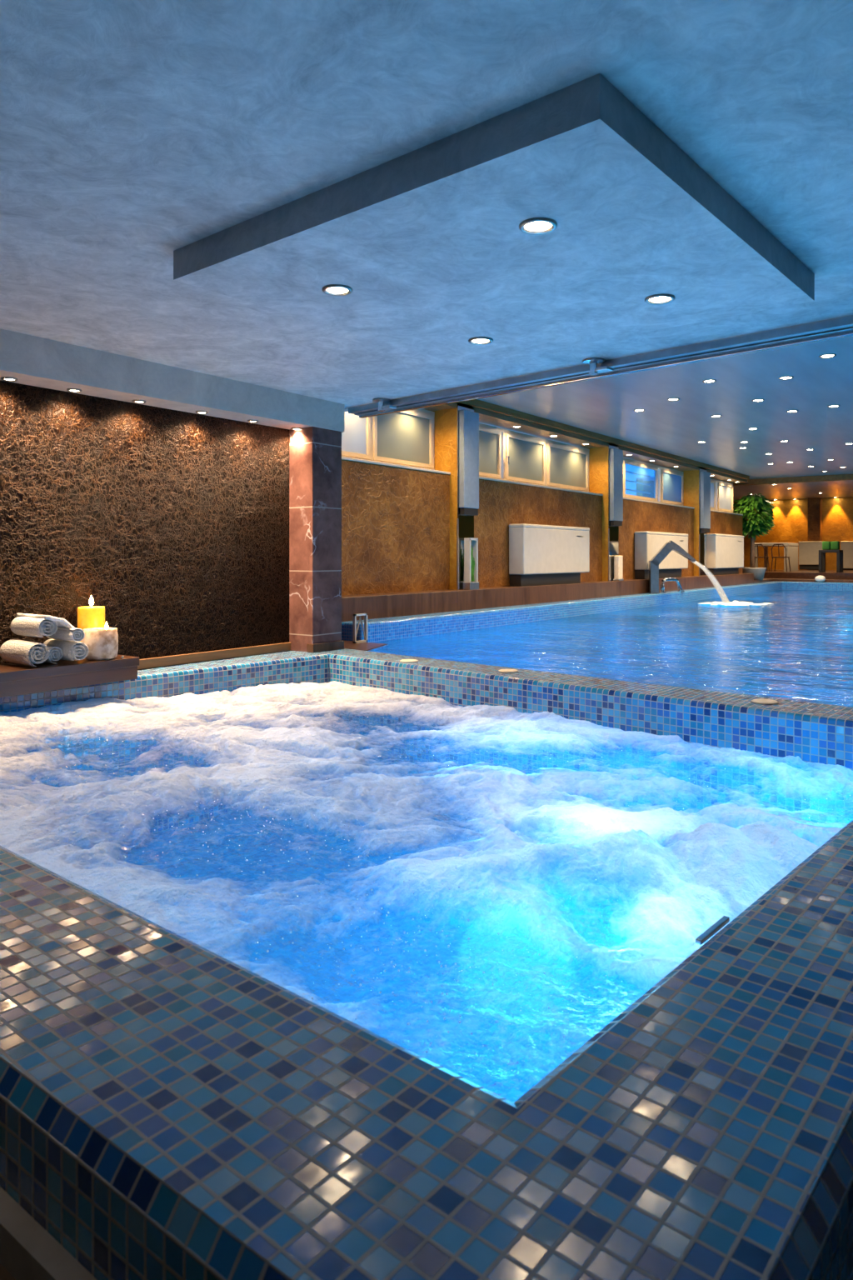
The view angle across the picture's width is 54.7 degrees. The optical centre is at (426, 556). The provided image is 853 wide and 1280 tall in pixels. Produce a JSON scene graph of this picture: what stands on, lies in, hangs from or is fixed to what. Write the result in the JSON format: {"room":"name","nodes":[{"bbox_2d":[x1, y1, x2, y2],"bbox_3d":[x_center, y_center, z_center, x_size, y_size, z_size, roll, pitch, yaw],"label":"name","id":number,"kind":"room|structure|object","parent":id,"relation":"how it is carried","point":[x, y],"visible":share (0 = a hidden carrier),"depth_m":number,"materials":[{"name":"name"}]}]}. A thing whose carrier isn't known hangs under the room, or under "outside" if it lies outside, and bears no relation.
{"room":"indoor pool spa","nodes":[
{"label":"indoor pool spa","id":0,"kind":"room"},
{"bbox_2d":[0,1262,15,1279],"bbox_3d":[0.102,0.925,0.978,8.000,0.050,6.694,0,0,36],"label":"floor","id":1,"kind":"structure","parent":0,"point":[5,1274],"depth_m":1.03,"materials":[{"name":"brown tile"}]},
{"bbox_2d":[0,648,852,1279],"bbox_3d":[-0.360,1.169,3.410,4.578,0.961,4.154,0,0,40],"label":"hot tub","id":2,"kind":"object","parent":1,"relation":"on","point":[170,1109],"visible":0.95,"depth_m":1.23,"materials":[{"name":"blue tile"}]},
{"bbox_2d":[0,654,139,697],"bbox_3d":[-2.408,0.637,3.971,0.335,0.125,2.120,0,0,36],"label":"ledge","id":3,"kind":"object","parent":2,"relation":"on","point":[15,679],"visible":0.82,"depth_m":4.38,"materials":[{"name":"brown wood"}]},
{"bbox_2d":[0,639,49,667],"bbox_3d":[-2.127,0.509,4.361,0.303,0.130,0.123,0,0,36],"label":"roll","id":4,"kind":"object","parent":3,"relation":"on","point":[13,651],"visible":1,"depth_m":4.30,"materials":[{"name":"white fabric"}]},
{"bbox_2d":[10,613,75,637],"bbox_3d":[-2.069,0.364,4.449,0.294,0.118,0.212,0,0,36],"label":"roll","id":5,"kind":"object","parent":4,"relation":"on","point":[25,624],"visible":1,"depth_m":4.36,"materials":[{"name":"white fabric"}]},
{"bbox_2d":[43,645,62,664],"bbox_3d":[-2.077,0.526,4.471,0.252,0.094,0.087,0,0,36],"label":"roll","id":6,"kind":"object","parent":3,"relation":"on","point":[55,653],"visible":0.28,"depth_m":4.41,"materials":[{"name":"white fabric"}]},
{"bbox_2d":[43,638,88,660],"bbox_3d":[-1.986,0.508,4.527,0.303,0.104,0.113,0,0,36],"label":"roll","id":7,"kind":"object","parent":3,"relation":"on","point":[72,651],"visible":0.77,"depth_m":4.46,"materials":[{"name":"white fabric"}]},
{"bbox_2d":[45,626,84,641],"bbox_3d":[-1.968,0.418,4.492,0.272,0.074,0.076,0,0,36],"label":"roll","id":8,"kind":"object","parent":7,"relation":"on","point":[72,634],"visible":0.88,"depth_m":4.43,"materials":[{"name":"white fabric"}]},
{"bbox_2d":[82,622,118,660],"bbox_3d":[-1.831,0.471,4.630,0.188,0.207,0.188,0,0,36],"label":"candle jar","id":9,"kind":"object","parent":3,"relation":"on","point":[102,643],"visible":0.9,"depth_m":4.55,"materials":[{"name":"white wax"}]},
{"bbox_2d":[77,595,104,642],"bbox_3d":[-1.942,0.399,4.777,0.148,0.352,0.148,0,0,36],"label":"pillar candle","id":10,"kind":"object","parent":9,"relation":"on","point":[90,617],"visible":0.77,"depth_m":4.72,"materials":[{"name":"yellow wax"}]},
{"bbox_2d":[400,659,418,662],"bbox_3d":[-0.116,0.695,5.509,0.124,0.009,0.124,0,0,36],"label":"light","id":11,"kind":"object","parent":2,"relation":"on","point":[402,660],"visible":1,"depth_m":5.49,"materials":[{"name":"white plastic"}]},
{"bbox_2d":[0,680,852,1102],"bbox_3d":[-0.365,0.848,3.419,3.868,0.178,3.226,0,0,43],"label":"foam","id":12,"kind":"object","parent":2,"relation":"in","point":[717,871],"visible":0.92,"depth_m":2.77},
{"bbox_2d":[31,730,572,1054],"bbox_3d":[-0.567,0.804,2.722,2.886,0.136,1.504,0,0,40],"label":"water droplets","id":13,"kind":"object","parent":12,"relation":"on","point":[357,911],"visible":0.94,"depth_m":1.81,"materials":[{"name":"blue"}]},
{"bbox_2d":[498,669,518,672],"bbox_3d":[0.499,0.695,5.029,0.124,0.009,0.124,0,0,36],"label":"jet cover","id":14,"kind":"object","parent":2,"relation":"on","point":[500,670],"visible":1,"depth_m":5.00,"materials":[{"name":"white plastic"}]},
{"bbox_2d":[751,698,779,704],"bbox_3d":[1.625,0.695,3.961,0.124,0.009,0.124,0,0,36],"label":"jet cover","id":15,"kind":"object","parent":2,"relation":"on","point":[761,701],"visible":1,"depth_m":3.94,"materials":[{"name":"white plastic"}]},
{"bbox_2d":[0,380,289,669],"bbox_3d":[-3.155,-0.105,3.504,0.260,2.110,6.880,0,0,36],"label":"wall","id":16,"kind":"structure","parent":0,"point":[175,523],"depth_m":5.15,"materials":[{"name":"brown stone"}]},
{"bbox_2d":[137,642,290,669],"bbox_3d":[-3.049,0.669,3.413,0.017,0.062,6.860,0,0,36],"label":"ledge","id":17,"kind":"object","parent":16,"relation":"attached to","point":[152,662],"depth_m":5.56,"materials":[{"name":"brown wood"}]},
{"bbox_2d":[0,328,344,432],"bbox_3d":[-3.588,-1.060,4.011,2.060,0.220,7.180,0,0,36],"label":"soffit","id":18,"kind":"structure","parent":0,"point":[32,360],"depth_m":4.95,"materials":[{"name":"grey paint"}]},
{"bbox_2d":[0,376,17,381],"bbox_3d":[-2.222,-0.945,4.394,0.080,0.011,0.080,0,0,36],"label":"recessed light","id":19,"kind":"object","parent":18,"relation":"attached to","point":[3,378],"visible":1,"depth_m":4.38,"materials":[{"name":"white glass"}]},
{"bbox_2d":[66,388,82,392],"bbox_3d":[-2.002,-0.945,4.691,0.080,0.011,0.080,0,0,36],"label":"recessed light","id":20,"kind":"object","parent":18,"relation":"attached to","point":[71,390],"visible":1,"depth_m":4.68,"materials":[{"name":"white glass"}]},
{"bbox_2d":[132,399,145,403],"bbox_3d":[-1.752,-0.945,5.029,0.080,0.011,0.080,0,0,36],"label":"recessed light","id":21,"kind":"object","parent":18,"relation":"attached to","point":[137,401],"visible":1,"depth_m":5.01,"materials":[{"name":"white glass"}]},
{"bbox_2d":[195,410,208,414],"bbox_3d":[-1.473,-0.945,5.407,0.080,0.011,0.080,0,0,36],"label":"recessed light","id":22,"kind":"object","parent":18,"relation":"attached to","point":[197,412],"visible":1,"depth_m":5.39,"materials":[{"name":"white glass"}]},
{"bbox_2d":[247,420,259,423],"bbox_3d":[-1.211,-0.945,5.760,0.080,0.011,0.080,0,0,36],"label":"recessed light","id":23,"kind":"object","parent":18,"relation":"attached to","point":[248,421],"visible":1,"depth_m":5.74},
{"bbox_2d":[290,427,301,429],"bbox_3d":[-0.961,-0.945,6.098,0.080,0.011,0.080,0,0,36],"label":"recessed light","id":24,"kind":"object","parent":18,"relation":"attached to","point":[292,428],"visible":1,"depth_m":6.07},
{"bbox_2d":[289,426,341,651],"bbox_3d":[-1.562,-0.125,6.757,2.050,1.670,0.315,0,0,36],"label":"pillar","id":25,"kind":"structure","parent":0,"point":[315,453],"depth_m":6.12,"materials":[{"name":"red stone"}]},
{"bbox_2d":[306,640,344,652],"bbox_3d":[-0.752,0.674,6.158,0.065,0.072,0.335,0,0,36],"label":"baseboard","id":26,"kind":"structure","parent":25,"relation":"attached to","point":[330,646],"depth_m":6.11,"materials":[{"name":"brown wood"}]},
{"bbox_2d":[341,640,386,650],"bbox_3d":[-0.936,1.397,7.771,1.310,1.006,1.740,0,0,36],"label":"floor","id":27,"kind":"structure","parent":0,"point":[347,644],"depth_m":8.31,"materials":[{"name":"brown wood"}]},
{"bbox_2d":[352,613,367,643],"bbox_3d":[-0.689,0.744,8.584,0.030,0.300,0.200,0,0,36],"label":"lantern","id":28,"kind":"object","parent":27,"relation":"on","point":[355,629],"visible":1,"depth_m":8.55,"materials":[{"name":"metal"}]},
{"bbox_2d":[0,0,852,408],"bbox_3d":[-0.423,-1.230,1.781,9.800,0.140,7.360,0,0,36],"label":"ceiling","id":29,"kind":"structure","parent":0,"point":[133,133],"depth_m":2.23,"materials":[{"name":"grey paint"}]},
{"bbox_2d":[173,73,814,365],"bbox_3d":[0.316,-1.107,3.258,1.795,0.115,1.835,0,0,40],"label":"ceiling panel","id":30,"kind":"object","parent":29,"relation":"attached to","point":[430,246],"visible":1,"depth_m":2.81,"materials":[{"name":"grey paint"}]},
{"bbox_2d":[321,284,352,296],"bbox_3d":[-0.350,-1.044,3.239,0.120,0.011,0.120,0,0,36],"label":"recessed light","id":31,"kind":"object","parent":30,"relation":"attached to","point":[338,290],"visible":1,"depth_m":3.23,"materials":[{"name":"white glass"}]},
{"bbox_2d":[468,336,493,344],"bbox_3d":[0.263,-1.044,3.998,0.120,0.011,0.120,0,0,36],"label":"recessed light","id":32,"kind":"object","parent":30,"relation":"attached to","point":[477,340],"visible":1,"depth_m":3.99,"materials":[{"name":"white glass"}]},
{"bbox_2d":[519,217,557,234],"bbox_3d":[0.353,-1.044,2.611,0.120,0.011,0.120,0,0,36],"label":"recessed light","id":33,"kind":"object","parent":30,"relation":"attached to","point":[534,226],"visible":1,"depth_m":2.60,"materials":[{"name":"white glass"}]},
{"bbox_2d":[645,293,675,304],"bbox_3d":[0.949,-1.044,3.353,0.120,0.011,0.120,0,0,36],"label":"recessed light","id":34,"kind":"object","parent":30,"relation":"attached to","point":[662,298],"visible":1,"depth_m":3.34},
{"bbox_2d":[345,315,852,411],"bbox_3d":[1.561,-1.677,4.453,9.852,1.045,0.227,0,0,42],"label":"trim","id":35,"kind":"structure","parent":29,"relation":"attached to","point":[347,408],"depth_m":4.73,"materials":[{"name":"grey paint"}]},
{"bbox_2d":[348,315,852,418],"bbox_3d":[2.228,-1.128,3.893,7.600,0.064,0.151,0,0,43],"label":"rail","id":36,"kind":"object","parent":29,"relation":"attached to","point":[840,327],"visible":1,"depth_m":4.77,"materials":[{"name":"silver metal"}]},
{"bbox_2d":[372,398,396,411],"bbox_3d":[-0.322,-1.118,6.081,0.166,0.084,0.132,0,0,43],"label":"hanger","id":37,"kind":"object","parent":36,"relation":"attached to","point":[382,407],"visible":1,"depth_m":6.07,"materials":[{"name":"metal"}]},
{"bbox_2d":[582,357,613,374],"bbox_3d":[0.998,-1.118,4.857,0.166,0.084,0.132,0,0,43],"label":"hanger","id":38,"kind":"object","parent":36,"relation":"attached to","point":[592,362],"visible":1,"depth_m":4.84,"materials":[{"name":"metal"}]},
{"bbox_2d":[341,459,742,595],"bbox_3d":[2.948,-0.050,14.861,0.300,2.100,18.080,0,0,36],"label":"wall","id":39,"kind":"structure","parent":0,"point":[396,521],"depth_m":10.85,"materials":[{"name":"brown paint"}]},
{"bbox_2d":[341,408,434,469],"bbox_3d":[-0.696,-1.545,10.125,0.075,0.830,2.650,0,0,36],"label":"window","id":40,"kind":"structure","parent":39,"relation":"in","point":[405,437],"depth_m":10.49,"materials":[{"name":"grey glass"}]},
{"bbox_2d":[341,456,450,474],"bbox_3d":[-1.098,-1.115,9.377,0.320,0.030,4.410,0,0,36],"label":"trim","id":41,"kind":"structure","parent":39,"relation":"attached to","point":[342,457],"depth_m":10.04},
{"bbox_2d":[431,402,473,589],"bbox_3d":[0.303,-0.800,11.295,0.550,2.520,0.400,0,0,36],"label":"pier","id":42,"kind":"object","parent":39,"relation":"attached to","point":[446,420],"visible":0.21,"depth_m":11.03,"materials":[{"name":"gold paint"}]},
{"bbox_2d":[456,405,474,589],"bbox_3d":[0.529,-0.785,11.120,0.018,2.450,0.402,0,0,36],"label":"mirror panel","id":43,"kind":"object","parent":42,"relation":"attached to","point":[465,523],"visible":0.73,"depth_m":11.02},
{"bbox_2d":[459,410,479,515],"bbox_3d":[0.574,-1.255,11.094,0.085,1.390,0.370,0,0,36],"label":"wall sconce","id":44,"kind":"object","parent":42,"relation":"attached to","point":[468,420],"visible":1,"depth_m":11.01,"materials":[{"name":"metal"}]},
{"bbox_2d":[479,422,589,492],"bbox_3d":[1.683,-1.545,13.284,0.142,0.830,4.360,0,0,36],"label":"window","id":45,"kind":"structure","parent":39,"relation":"in","point":[504,454],"depth_m":13.31,"materials":[{"name":"beige glass"}]},
{"bbox_2d":[479,476,603,495],"bbox_3d":[1.749,-1.115,13.224,0.320,0.030,4.460,0,0,36],"label":"trim","id":46,"kind":"structure","parent":39,"relation":"attached to","point":[480,477],"depth_m":12.95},
{"bbox_2d":[341,573,754,621],"bbox_3d":[3.222,0.720,14.746,0.298,0.560,17.940,0,0,36],"label":"ledge","id":47,"kind":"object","parent":39,"relation":"attached to","point":[406,603],"depth_m":11.50,"materials":[{"name":"brown wood"}]},
{"bbox_2d":[463,537,479,589],"bbox_3d":[0.599,0.095,11.064,0.120,0.690,0.220,0,0,36],"label":"lantern","id":48,"kind":"object","parent":47,"relation":"on","point":[471,552],"visible":1,"depth_m":11.01,"materials":[{"name":"glass"}]},
{"bbox_2d":[509,523,589,586],"bbox_3d":[1.986,-0.026,13.072,0.270,0.933,2.232,0,0,36],"label":"wall-mounted dehumidifier","id":49,"kind":"object","parent":47,"relation":"on","point":[539,554],"visible":1,"depth_m":12.69,"materials":[{"name":"white metal"}]},
{"bbox_2d":[613,555,624,580],"bbox_3d":[3.487,0.210,14.985,0.120,0.460,0.220,0,0,36],"label":"vase","id":50,"kind":"object","parent":47,"relation":"on","point":[618,560],"visible":1,"depth_m":14.93,"materials":[{"name":"ceramic"}]},
{"bbox_2d":[635,531,688,579],"bbox_3d":[4.856,-0.029,16.951,0.270,0.938,2.342,0,0,36],"label":"radiator","id":51,"kind":"object","parent":47,"relation":"on","point":[647,544],"visible":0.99,"depth_m":16.45,"materials":[{"name":"white metal"}]},
{"bbox_2d":[707,533,744,574],"bbox_3d":[7.375,-0.054,20.355,0.270,0.988,2.312,0,0,36],"label":"radiator","id":52,"kind":"object","parent":47,"relation":"on","point":[725,552],"visible":0.88,"depth_m":19.92,"materials":[{"name":"white metal"}]},
{"bbox_2d":[587,442,618,580],"bbox_3d":[3.179,-0.800,15.182,0.550,2.520,0.430,0,0,36],"label":"pier","id":53,"kind":"object","parent":39,"relation":"attached to","point":[598,457],"visible":0.21,"depth_m":14.90,"materials":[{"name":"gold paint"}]},
{"bbox_2d":[608,445,619,580],"bbox_3d":[3.405,-0.785,15.007,0.018,2.450,0.432,0,0,36],"label":"mirror panel","id":54,"kind":"object","parent":53,"relation":"attached to","point":[613,531],"visible":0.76,"depth_m":14.94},
{"bbox_2d":[610,448,623,525],"bbox_3d":[3.450,-1.255,14.981,0.085,1.390,0.400,0,0,36],"label":"wall sconce","id":55,"kind":"object","parent":53,"relation":"attached to","point":[616,455],"visible":1,"depth_m":14.88,"materials":[{"name":"metal"}]},
{"bbox_2d":[623,457,683,505],"bbox_3d":[4.614,-1.545,17.386,0.175,0.830,4.240,0,0,36],"label":"window","id":56,"kind":"structure","parent":39,"relation":"in","point":[668,482],"depth_m":17.92,"materials":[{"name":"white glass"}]},
{"bbox_2d":[623,497,694,508],"bbox_3d":[4.663,-1.115,17.163,0.320,0.030,4.580,0,0,36],"label":"trim","id":57,"kind":"structure","parent":39,"relation":"attached to","point":[623,497],"depth_m":17.03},
{"bbox_2d":[681,466,705,575],"bbox_3d":[6.156,-0.800,19.205,0.550,2.520,0.520,0,0,36],"label":"pier","id":58,"kind":"object","parent":39,"relation":"attached to","point":[691,478],"visible":0.21,"depth_m":18.90,"materials":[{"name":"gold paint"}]},
{"bbox_2d":[699,468,707,575],"bbox_3d":[6.383,-0.785,19.030,0.018,2.450,0.522,0,0,36],"label":"mirror panel","id":59,"kind":"object","parent":58,"relation":"attached to","point":[702,536],"visible":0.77,"depth_m":18.95,"materials":[{"name":"black mirror"}]},
{"bbox_2d":[700,470,710,532],"bbox_3d":[6.427,-1.255,19.004,0.085,1.390,0.490,0,0,36],"label":"wall sconce","id":60,"kind":"object","parent":58,"relation":"attached to","point":[705,476],"visible":1,"depth_m":18.86,"materials":[{"name":"metal"}]},
{"bbox_2d":[710,478,733,512],"bbox_3d":[7.414,-1.545,21.086,0.075,0.830,2.720,0,0,36],"label":"window","id":61,"kind":"structure","parent":39,"relation":"in","point":[722,492],"depth_m":21.38,"materials":[{"name":"white glass"}]},
{"bbox_2d":[710,510,743,515],"bbox_3d":[7.316,-1.115,20.748,0.320,0.030,3.380,0,0,36],"label":"trim","id":62,"kind":"structure","parent":39,"relation":"attached to","point":[711,510],"depth_m":20.80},
{"bbox_2d":[421,402,747,483],"bbox_3d":[2.956,-2.020,14.880,0.550,0.080,18.120,0,0,36],"label":"lintel","id":63,"kind":"object","parent":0,"point":[489,417],"visible":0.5,"depth_m":13.85,"materials":[{"name":"paint"}]},
{"bbox_2d":[341,581,852,651],"bbox_3d":[7.810,1.500,12.135,10.180,1.600,20.700,0,0,36],"label":"swimming pool","id":64,"kind":"object","parent":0,"point":[412,626],"visible":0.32,"depth_m":11.74,"materials":[{"name":"blue tile"}]},
{"bbox_2d":[372,590,852,707],"bbox_3d":[7.826,0.920,11.930,9.910,0.001,20.390,0,0,37],"label":"pool water","id":65,"kind":"object","parent":64,"relation":"in","point":[798,647],"visible":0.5,"depth_m":8.39,"materials":[{"name":"blue liquid"}]},
{"bbox_2d":[690,560,774,606],"bbox_3d":[5.893,0.505,15.775,1.645,0.880,1.383,0,0,9],"label":"water","id":66,"kind":"object","parent":65,"relation":"on","point":[735,603],"visible":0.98,"depth_m":15.52,"materials":[{"name":"liquid"}]},
{"bbox_2d":[659,577,684,592],"bbox_3d":[4.855,0.565,16.312,0.849,0.300,0.138,0,0,-44],"label":"pool handrail","id":67,"kind":"object","parent":64,"relation":"on","point":[666,579],"visible":0.97,"depth_m":16.22,"materials":[{"name":"silver metal"}]},
{"bbox_2d":[649,540,696,593],"bbox_3d":[4.691,0.197,15.759,0.824,1.006,0.400,0,0,9],"label":"spout","id":68,"kind":"object","parent":64,"relation":"on","point":[654,563],"visible":1,"depth_m":15.66,"materials":[{"name":"metal"}]},
{"bbox_2d":[815,575,825,582],"bbox_3d":[10.796,0.608,22.613,0.261,0.181,0.220,0,0,36],"label":"bundle","id":69,"kind":"object","parent":64,"relation":"on","point":[819,578],"visible":1,"depth_m":22.53,"materials":[{"name":"white fabric"}]},
{"bbox_2d":[636,479,644,496],"bbox_3d":[8.656,-0.600,26.996,0.200,3.200,8.700,0,0,36],"label":"wall","id":70,"kind":"structure","parent":0,"point":[639,487],"depth_m":23.49,"materials":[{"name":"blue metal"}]},
{"bbox_2d":[644,480,654,498],"bbox_3d":[7.191,-0.600,22.856,2.370,3.200,0.200,0,0,36],"label":"wall","id":71,"kind":"structure","parent":0,"point":[647,488],"depth_m":23.38,"materials":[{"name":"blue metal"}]},
{"bbox_2d":[458,399,749,479],"bbox_3d":[2.976,-2.107,14.866,0.600,0.105,18.120,0,0,36],"label":"trim","id":72,"kind":"structure","parent":71,"relation":"attached to","point":[475,402],"depth_m":13.98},
{"bbox_2d":[478,335,852,481],"bbox_3d":[8.430,-2.200,15.595,13.400,0.100,27.300,0,0,36],"label":"ceiling","id":73,"kind":"structure","parent":0,"point":[604,406],"depth_m":12.06,"materials":[{"name":"paint"}]},
{"bbox_2d":[633,409,645,411],"bbox_3d":[3.124,-2.144,12.106,0.170,0.011,0.170,0,0,36],"label":"recessed light","id":74,"kind":"object","parent":73,"relation":"in","point":[636,410],"visible":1,"depth_m":12.09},
{"bbox_2d":[667,398,679,400],"bbox_3d":[3.371,-2.144,11.264,0.170,0.011,0.170,0,0,36],"label":"recessed light","id":75,"kind":"object","parent":73,"relation":"in","point":[668,399],"visible":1,"depth_m":11.25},
{"bbox_2d":[702,379,716,383],"bbox_3d":[3.461,-2.144,10.091,0.170,0.011,0.170,0,0,36],"label":"recessed light","id":76,"kind":"object","parent":73,"relation":"in","point":[709,381],"visible":1,"depth_m":10.08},
{"bbox_2d":[710,415,722,417],"bbox_3d":[4.429,-2.144,12.609,0.170,0.011,0.170,0,0,36],"label":"recessed light","id":77,"kind":"object","parent":73,"relation":"in","point":[713,416],"visible":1,"depth_m":12.59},
{"bbox_2d":[751,399,764,401],"bbox_3d":[4.555,-2.144,11.334,0.170,0.011,0.170,0,0,36],"label":"recessed light","id":78,"kind":"object","parent":73,"relation":"in","point":[754,400],"visible":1,"depth_m":11.31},
{"bbox_2d":[778,375,794,379],"bbox_3d":[4.318,-2.144,9.904,0.170,0.011,0.170,0,0,36],"label":"recessed light","id":79,"kind":"object","parent":73,"relation":"in","point":[786,377],"visible":1,"depth_m":9.89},
{"bbox_2d":[786,410,799,412],"bbox_3d":[5.402,-2.144,12.175,0.170,0.011,0.170,0,0,36],"label":"recessed light","id":80,"kind":"object","parent":73,"relation":"in","point":[789,411],"visible":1,"depth_m":12.16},
{"bbox_2d":[819,354,836,358],"bbox_3d":[4.293,-2.144,8.828,0.170,0.011,0.170,0,0,36],"label":"recessed light","id":81,"kind":"object","parent":73,"relation":"in","point":[825,356],"visible":1,"depth_m":8.82,"materials":[{"name":"white glass"}]},
{"bbox_2d":[827,405,840,407],"bbox_3d":[5.812,-2.144,11.772,0.170,0.011,0.170,0,0,36],"label":"recessed light","id":82,"kind":"object","parent":73,"relation":"in","point":[831,406],"visible":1,"depth_m":11.75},
{"bbox_2d":[733,496,852,569],"bbox_3d":[16.489,-0.600,26.487,13.400,3.200,0.200,0,0,36],"label":"wall","id":83,"kind":"structure","parent":0,"point":[791,516],"depth_m":28.92,"materials":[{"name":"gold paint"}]},
{"bbox_2d":[733,473,852,485],"bbox_3d":[12.168,-2.080,20.647,13.400,0.160,0.170,0,0,36],"label":"trim","id":84,"kind":"structure","parent":83,"relation":"attached to","point":[837,477],"depth_m":22.17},
{"bbox_2d":[764,569,852,579],"bbox_3d":[14.889,0.550,24.182,13.130,0.180,5.390,0,0,36],"label":"trim","id":85,"kind":"structure","parent":83,"relation":"attached to","point":[800,574],"depth_m":23.91,"materials":[{"name":"brown wood"}]},
{"bbox_2d":[750,544,769,571],"bbox_3d":[10.437,0.033,25.839,0.488,0.859,0.534,0,0,36],"label":"chair","id":86,"kind":"object","parent":85,"relation":"on","point":[757,557],"visible":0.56,"depth_m":25.64,"materials":[{"name":"brown metal"}]},
{"bbox_2d":[755,542,798,571],"bbox_3d":[11.351,0.010,26.806,1.080,0.900,1.400,0,0,36],"label":"table","id":87,"kind":"object","parent":85,"relation":"on","point":[792,548],"visible":0.74,"depth_m":26.44,"materials":[{"name":"wood"}]},
{"bbox_2d":[770,543,791,571],"bbox_3d":[10.935,0.033,25.470,0.488,0.859,0.534,0,0,36],"label":"chair","id":88,"kind":"object","parent":85,"relation":"on","point":[778,544],"visible":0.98,"depth_m":25.34,"materials":[{"name":"brown metal"}]},
{"bbox_2d":[799,540,822,569],"bbox_3d":[13.186,-0.044,28.210,0.812,0.968,0.272,0,0,36],"label":"cabinet","id":89,"kind":"object","parent":85,"relation":"on","point":[809,550],"visible":0.81,"depth_m":28.14,"materials":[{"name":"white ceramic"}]},
{"bbox_2d":[819,550,843,572],"bbox_3d":[11.908,0.130,24.279,0.560,0.660,0.560,0,0,36],"label":"stool","id":90,"kind":"object","parent":85,"relation":"on","point":[822,552],"visible":0.95,"depth_m":24.20,"materials":[{"name":"grey wood"}]},
{"bbox_2d":[822,541,830,549],"bbox_3d":[11.815,-0.325,24.348,0.210,0.250,0.240,0,0,36],"label":"cushion","id":91,"kind":"object","parent":90,"relation":"on","point":[826,545],"visible":1,"depth_m":24.25,"materials":[{"name":"green fabric"}]},
{"bbox_2d":[830,541,839,549],"bbox_3d":[12.000,-0.325,24.211,0.210,0.250,0.240,0,0,36],"label":"cushion","id":92,"kind":"object","parent":90,"relation":"on","point":[834,545],"visible":1,"depth_m":24.11,"materials":[{"name":"green fabric"}]},
{"bbox_2d":[840,540,852,569],"bbox_3d":[14.864,-0.044,27.366,2.012,0.968,0.272,0,0,36],"label":"cabinet","id":93,"kind":"object","parent":85,"relation":"on","point":[847,546],"visible":0.74,"depth_m":27.73,"materials":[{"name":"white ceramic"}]},
{"bbox_2d":[808,497,822,569],"bbox_3d":[13.398,-0.780,28.445,0.400,2.480,0.310,0,0,36],"label":"pillar","id":94,"kind":"structure","parent":83,"relation":"attached to","point":[815,504],"depth_m":28.32,"materials":[{"name":"brown wood"}]},
{"bbox_2d":[733,480,852,500],"bbox_3d":[14.378,-2.080,23.633,13.400,0.120,7.300,0,0,36],"label":"ceiling","id":95,"kind":"structure","parent":0,"point":[830,488],"depth_m":25.16,"materials":[{"name":"brown paint"}]},
{"bbox_2d":[754,578,852,583],"bbox_3d":[14.054,0.820,23.070,13.250,0.360,8.290,0,0,36],"label":"floor","id":96,"kind":"structure","parent":0,"point":[774,579],"depth_m":23.04,"materials":[{"name":"brown tile"}]},
{"bbox_2d":[733,492,776,579],"bbox_3d":[8.915,-0.558,22.543,1.261,2.396,1.306,0,0,36],"label":"potted tree","id":97,"kind":"object","parent":96,"relation":"on","point":[757,523],"visible":0.81,"depth_m":22.27,"materials":[{"name":"green plant"}]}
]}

